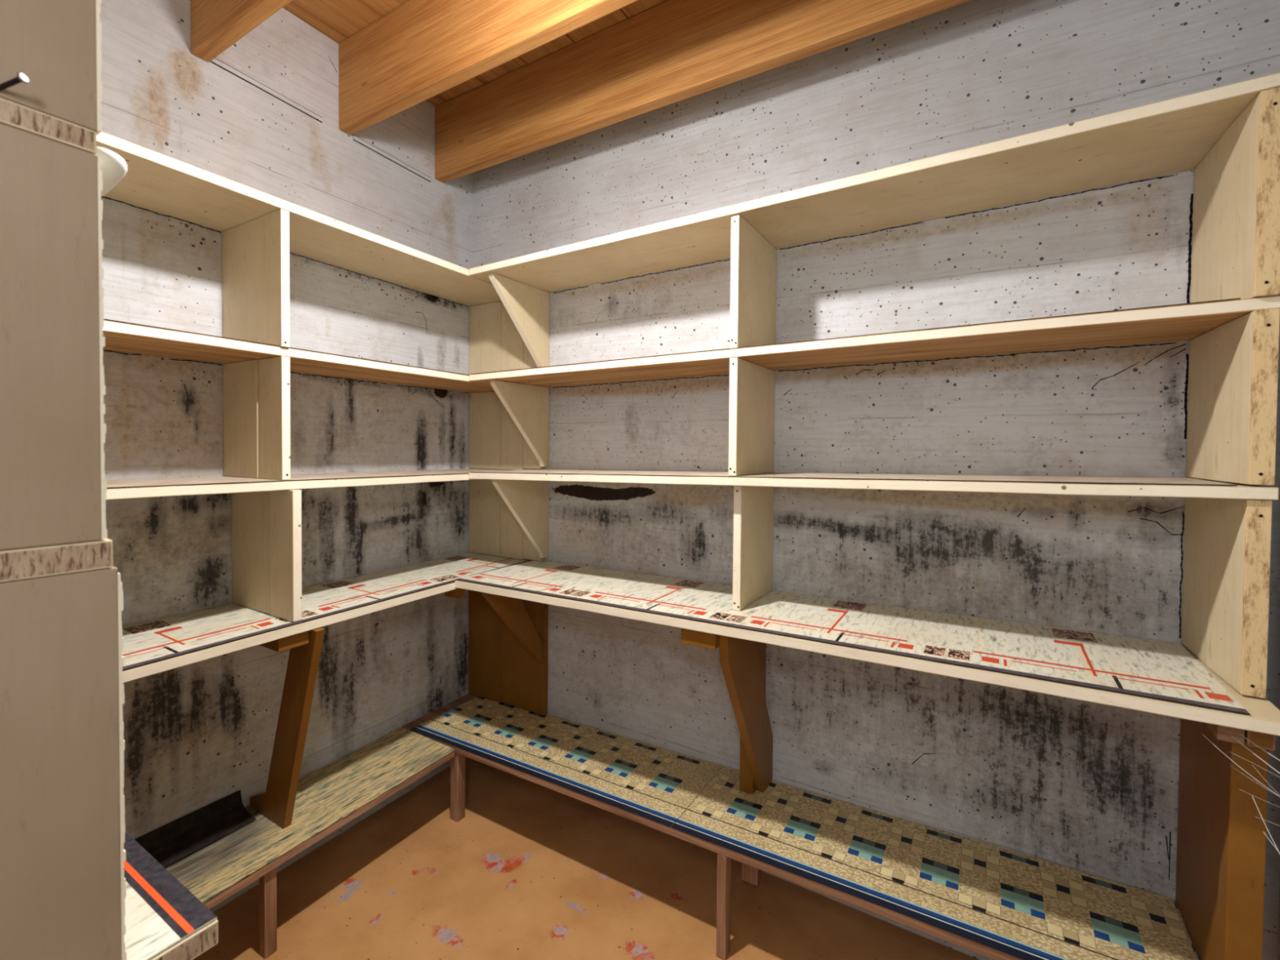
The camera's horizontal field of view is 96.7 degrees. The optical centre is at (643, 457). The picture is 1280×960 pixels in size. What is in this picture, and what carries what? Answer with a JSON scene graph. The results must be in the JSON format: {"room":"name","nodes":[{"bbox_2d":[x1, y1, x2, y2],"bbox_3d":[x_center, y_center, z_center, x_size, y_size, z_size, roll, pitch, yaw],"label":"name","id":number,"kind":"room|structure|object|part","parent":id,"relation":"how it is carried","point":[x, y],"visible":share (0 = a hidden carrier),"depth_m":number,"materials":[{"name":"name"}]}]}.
{"room":"basement storage room","nodes":[
{"label":"basement storage room","id":0,"kind":"room"},
{"bbox_2d":[99,0,473,912],"bbox_3d":[-1.141,-0.038,1.415,0.120,2.364,1.805,1,1,29],"label":"wall","id":1,"kind":"structure","parent":0,"point":[197,735],"depth_m":1.56,"materials":[{"name":"concrete"}]},
{"bbox_2d":[209,57,431,182],"bbox_3d":[-0.907,-0.973,1.673,0.005,0.040,0.697,1,1,29],"label":"trim","id":2,"kind":"structure","parent":1,"relation":"attached to","point":[215,61],"depth_m":1.58,"materials":[{"name":"wood"}]},
{"bbox_2d":[96,131,547,828],"bbox_3d":[-0.922,0.162,1.360,0.381,1.509,1.669,1,1,31],"label":"shelving unit","id":3,"kind":"object","parent":1,"relation":"attached to","point":[260,229],"visible":0.68,"depth_m":1.39,"materials":[{"name":"beige paint"}]},
{"bbox_2d":[103,318,469,375],"bbox_3d":[-0.943,-0.256,1.355,0.269,0.005,1.652,1,1,29],"label":"liner","id":4,"kind":"object","parent":3,"relation":"on","point":[104,318],"visible":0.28,"depth_m":1.27,"materials":[{"name":"beige paper"}]},
{"bbox_3d":[-0.927,0.388,1.366,0.314,0.030,1.681,1,1,29],"label":"shelf","id":5,"kind":"part","parent":3,"relation":"part of","materials":[{"name":"beige paint"}]},
{"bbox_3d":[-0.937,0.061,1.367,0.284,0.030,1.680,1,1,29],"label":"shelf","id":6,"kind":"part","parent":3,"relation":"part of","materials":[{"name":"beige paint"}]},
{"bbox_3d":[-0.939,-0.244,1.364,0.275,0.023,1.680,1,1,29],"label":"shelf","id":7,"kind":"part","parent":3,"relation":"part of","materials":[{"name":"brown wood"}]},
{"bbox_3d":[-0.933,-0.575,1.355,0.282,0.036,1.680,1,1,29],"label":"shelf","id":8,"kind":"part","parent":3,"relation":"part of","materials":[{"name":"beige paint"}]},
{"bbox_2d":[105,468,499,488],"bbox_3d":[-0.941,0.050,1.359,0.278,0.012,1.652,1,1,29],"label":"liner","id":9,"kind":"object","parent":3,"relation":"on","point":[122,483],"visible":0.61,"depth_m":1.35,"materials":[{"name":"beige paper"}]},
{"bbox_2d":[121,551,533,671],"bbox_3d":[-0.927,0.376,1.367,0.306,0.011,1.675,1,1,29],"label":"sheet","id":10,"kind":"object","parent":3,"relation":"on","point":[162,639],"visible":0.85,"depth_m":1.39,"materials":[{"name":"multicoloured paper"}]},
{"bbox_2d":[283,0,667,106],"bbox_3d":[-0.268,-1.209,0.305,2.786,0.035,3.000,1,1,31],"label":"ceiling","id":11,"kind":"structure","parent":0,"point":[339,20],"depth_m":1.59,"materials":[{"name":"brown wood"}]},
{"bbox_2d":[190,0,292,62],"bbox_3d":[-0.132,-1.074,0.806,2.200,0.251,0.038,1,1,31],"label":"joist","id":12,"kind":"object","parent":11,"relation":"attached to","point":[216,25],"visible":1,"depth_m":1.29,"materials":[{"name":"brown wood"}]},
{"bbox_2d":[338,0,638,134],"bbox_3d":[0.055,-1.079,1.126,2.213,0.251,0.038,1,1,31],"label":"joist","id":13,"kind":"object","parent":11,"relation":"attached to","point":[419,51],"visible":1,"depth_m":1.47,"materials":[{"name":"brown wood"}]},
{"bbox_2d":[435,0,970,182],"bbox_3d":[0.232,-1.083,1.430,2.225,0.251,0.038,1,1,31],"label":"joist","id":14,"kind":"object","parent":11,"relation":"attached to","point":[671,51],"visible":1,"depth_m":1.55,"materials":[{"name":"brown wood"}]},
{"bbox_2d":[192,756,979,959],"bbox_3d":[-0.351,1.232,0.392,2.640,0.120,3.000,1,1,31],"label":"floor","id":15,"kind":"structure","parent":0,"point":[530,870],"depth_m":1.49,"materials":[{"name":"paint"}]},
{"bbox_2d":[0,0,217,959],"bbox_3d":[-0.801,0.293,0.533,0.781,1.739,0.380,1,1,31],"label":"shelving unit","id":16,"kind":"object","parent":15,"relation":"on","point":[63,889],"depth_m":0.40,"materials":[{"name":"beige paint"}]},
{"bbox_2d":[0,72,29,91],"bbox_3d":[-0.419,-0.247,0.375,0.026,0.012,0.006,1,1,3],"label":"nail","id":17,"kind":"object","parent":16,"relation":"attached to","point":[21,77],"visible":1,"depth_m":0.38,"materials":[{"name":"metal"}]},
{"bbox_3d":[-0.815,-0.237,0.491,0.781,0.016,0.306,1,1,31],"label":"shelf","id":18,"kind":"part","parent":16,"relation":"part of","materials":[{"name":"beige paint"}]},
{"bbox_3d":[-0.812,0.068,0.498,0.772,0.021,0.313,1,1,31],"label":"shelf","id":19,"kind":"part","parent":16,"relation":"part of","materials":[{"name":"beige paint"}]},
{"bbox_3d":[-0.442,-0.235,0.468,0.030,0.038,0.026,1,1,31],"label":"plastic knob","id":20,"kind":"part","parent":16,"relation":"part of","materials":[{"name":"white plastic"}]},
{"bbox_2d":[124,831,217,959],"bbox_3d":[-0.781,0.396,0.527,0.733,0.002,0.372,1,1,31],"label":"sheet","id":21,"kind":"object","parent":16,"relation":"on","point":[161,912],"visible":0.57,"depth_m":0.50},
{"bbox_3d":[-0.790,0.408,0.529,0.755,0.020,0.380,1,1,31],"label":"shelf","id":22,"kind":"part","parent":16,"relation":"part of","materials":[{"name":"beige paint"}]},
{"bbox_2d":[203,750,454,959],"bbox_3d":[-1.031,1.032,1.254,0.264,0.232,1.363,1,1,29],"label":"bench","id":23,"kind":"object","parent":15,"relation":"on","point":[266,875],"visible":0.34,"depth_m":1.32,"materials":[{"name":"brown wood"}]},
{"bbox_2d":[164,791,342,903],"bbox_3d":[-1.118,0.926,1.089,0.262,0.018,0.989,1,1,29],"label":"sheet","id":24,"kind":"object","parent":23,"relation":"on","point":[208,871],"visible":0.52,"depth_m":1.33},
{"bbox_2d":[134,790,256,866],"bbox_3d":[-1.127,0.891,1.257,0.084,0.050,0.469,1,1,29],"label":"linoleum offcut","id":25,"kind":"object","parent":24,"relation":"on","point":[167,844],"visible":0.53,"depth_m":1.37,"materials":[{"name":"black plastic"}]},
{"bbox_3d":[-0.870,1.046,1.321,0.027,0.203,0.026,1,1,31],"label":"leg","id":26,"kind":"part","parent":23,"relation":"part of","materials":[{"name":"brown wood"}]},
{"bbox_2d":[297,727,454,817],"bbox_3d":[-0.787,0.910,1.680,0.275,0.007,0.368,1,1,31],"label":"sheet","id":27,"kind":"object","parent":23,"relation":"on","point":[348,783],"visible":0.99,"depth_m":1.66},
{"bbox_2d":[401,693,1200,959],"bbox_3d":[0.123,1.011,1.531,2.017,0.283,0.313,1,1,31],"label":"bench","id":28,"kind":"object","parent":15,"relation":"on","point":[752,868],"visible":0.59,"depth_m":1.32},
{"bbox_3d":[-0.587,1.031,1.804,0.032,0.220,0.032,1,1,31],"label":"leg","id":29,"kind":"part","parent":28,"relation":"part of","materials":[{"name":"brown wood"}]},
{"bbox_2d":[409,696,722,826],"bbox_3d":[-0.272,0.894,1.767,0.982,0.026,0.312,1,1,31],"label":"sheet","id":30,"kind":"object","parent":28,"relation":"on","point":[656,784],"visible":1,"depth_m":1.70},
{"bbox_3d":[0.188,1.036,1.327,0.023,0.242,0.031,1,1,31],"label":"leg","id":31,"kind":"part","parent":28,"relation":"part of","materials":[{"name":"brown wood"}]},
{"bbox_2d":[671,765,1199,959],"bbox_3d":[0.565,0.888,1.259,0.972,0.025,0.312,1,1,31],"label":"sheet","id":32,"kind":"object","parent":28,"relation":"on","point":[1024,907],"visible":0.98,"depth_m":1.21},
{"bbox_2d":[472,0,1279,959],"bbox_3d":[0.304,-0.031,1.660,2.304,2.364,0.120,1,1,31],"label":"wall","id":33,"kind":"structure","parent":0,"point":[1091,788],"depth_m":1.37,"materials":[{"name":"concrete"}]},
{"bbox_2d":[454,72,1279,959],"bbox_3d":[0.257,0.146,1.409,1.770,1.487,0.361,1,1,31],"label":"shelving unit","id":34,"kind":"object","parent":33,"relation":"attached to","point":[1228,135],"visible":0.87,"depth_m":1.08,"materials":[{"name":"beige paint"}]},
{"bbox_3d":[0.299,0.637,1.546,0.037,0.500,0.093,1,1,31],"label":"post","id":35,"kind":"part","parent":34,"relation":"part of","materials":[{"name":"brown paint"}]},
{"bbox_2d":[454,560,1249,715],"bbox_3d":[0.251,0.366,1.416,1.688,0.023,0.354,1,1,31],"label":"sheet","id":36,"kind":"object","parent":34,"relation":"on","point":[1162,670],"visible":0.99,"depth_m":1.20,"materials":[{"name":"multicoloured paper"}]},
{"bbox_2d":[470,469,1237,485],"bbox_3d":[0.257,0.042,1.438,1.714,0.033,0.248,1,1,31],"label":"liner","id":37,"kind":"object","parent":34,"relation":"on","point":[1116,480],"visible":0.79,"depth_m":1.21,"materials":[{"name":"beige paper"}]},
{"bbox_2d":[471,297,1240,374],"bbox_3d":[0.258,-0.258,1.438,1.723,0.018,0.239,1,1,31],"label":"liner","id":38,"kind":"object","parent":34,"relation":"on","point":[1236,298],"visible":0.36,"depth_m":1.12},
{"bbox_3d":[0.271,0.378,1.404,1.731,0.043,0.361,1,1,31],"label":"shelf","id":39,"kind":"part","parent":34,"relation":"part of","materials":[{"name":"beige paint"}]},
{"bbox_3d":[0.282,0.053,1.438,1.760,0.052,0.282,1,1,31],"label":"shelf","id":40,"kind":"part","parent":34,"relation":"part of","materials":[{"name":"beige paint"}]},
{"bbox_3d":[0.283,-0.246,1.439,1.770,0.038,0.273,1,1,31],"label":"shelf","id":41,"kind":"part","parent":34,"relation":"part of","materials":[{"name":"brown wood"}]},
{"bbox_3d":[0.287,-0.575,1.427,1.763,0.046,0.281,1,1,31],"label":"shelf","id":42,"kind":"part","parent":34,"relation":"part of","materials":[{"name":"beige paint"}]},
{"bbox_3d":[1.010,0.638,1.021,0.022,0.490,0.251,1,1,31],"label":"panel","id":43,"kind":"part","parent":34,"relation":"part of","materials":[{"name":"brown paint"}]},
{"bbox_2d":[1202,733,1279,853],"bbox_3d":[0.890,0.520,0.795,0.067,0.216,0.247,0,1,-2],"label":"cobweb","id":44,"kind":"object","parent":34,"relation":"attached to","point":[1276,847],"visible":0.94,"depth_m":0.83},
{"bbox_2d":[1277,892,1279,959],"bbox_3d":[0.810,0.001,0.298,0.120,2.364,1.680,1,1,31],"label":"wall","id":45,"kind":"structure","parent":0,"point":[1278,944],"depth_m":1.06,"materials":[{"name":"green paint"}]}
]}

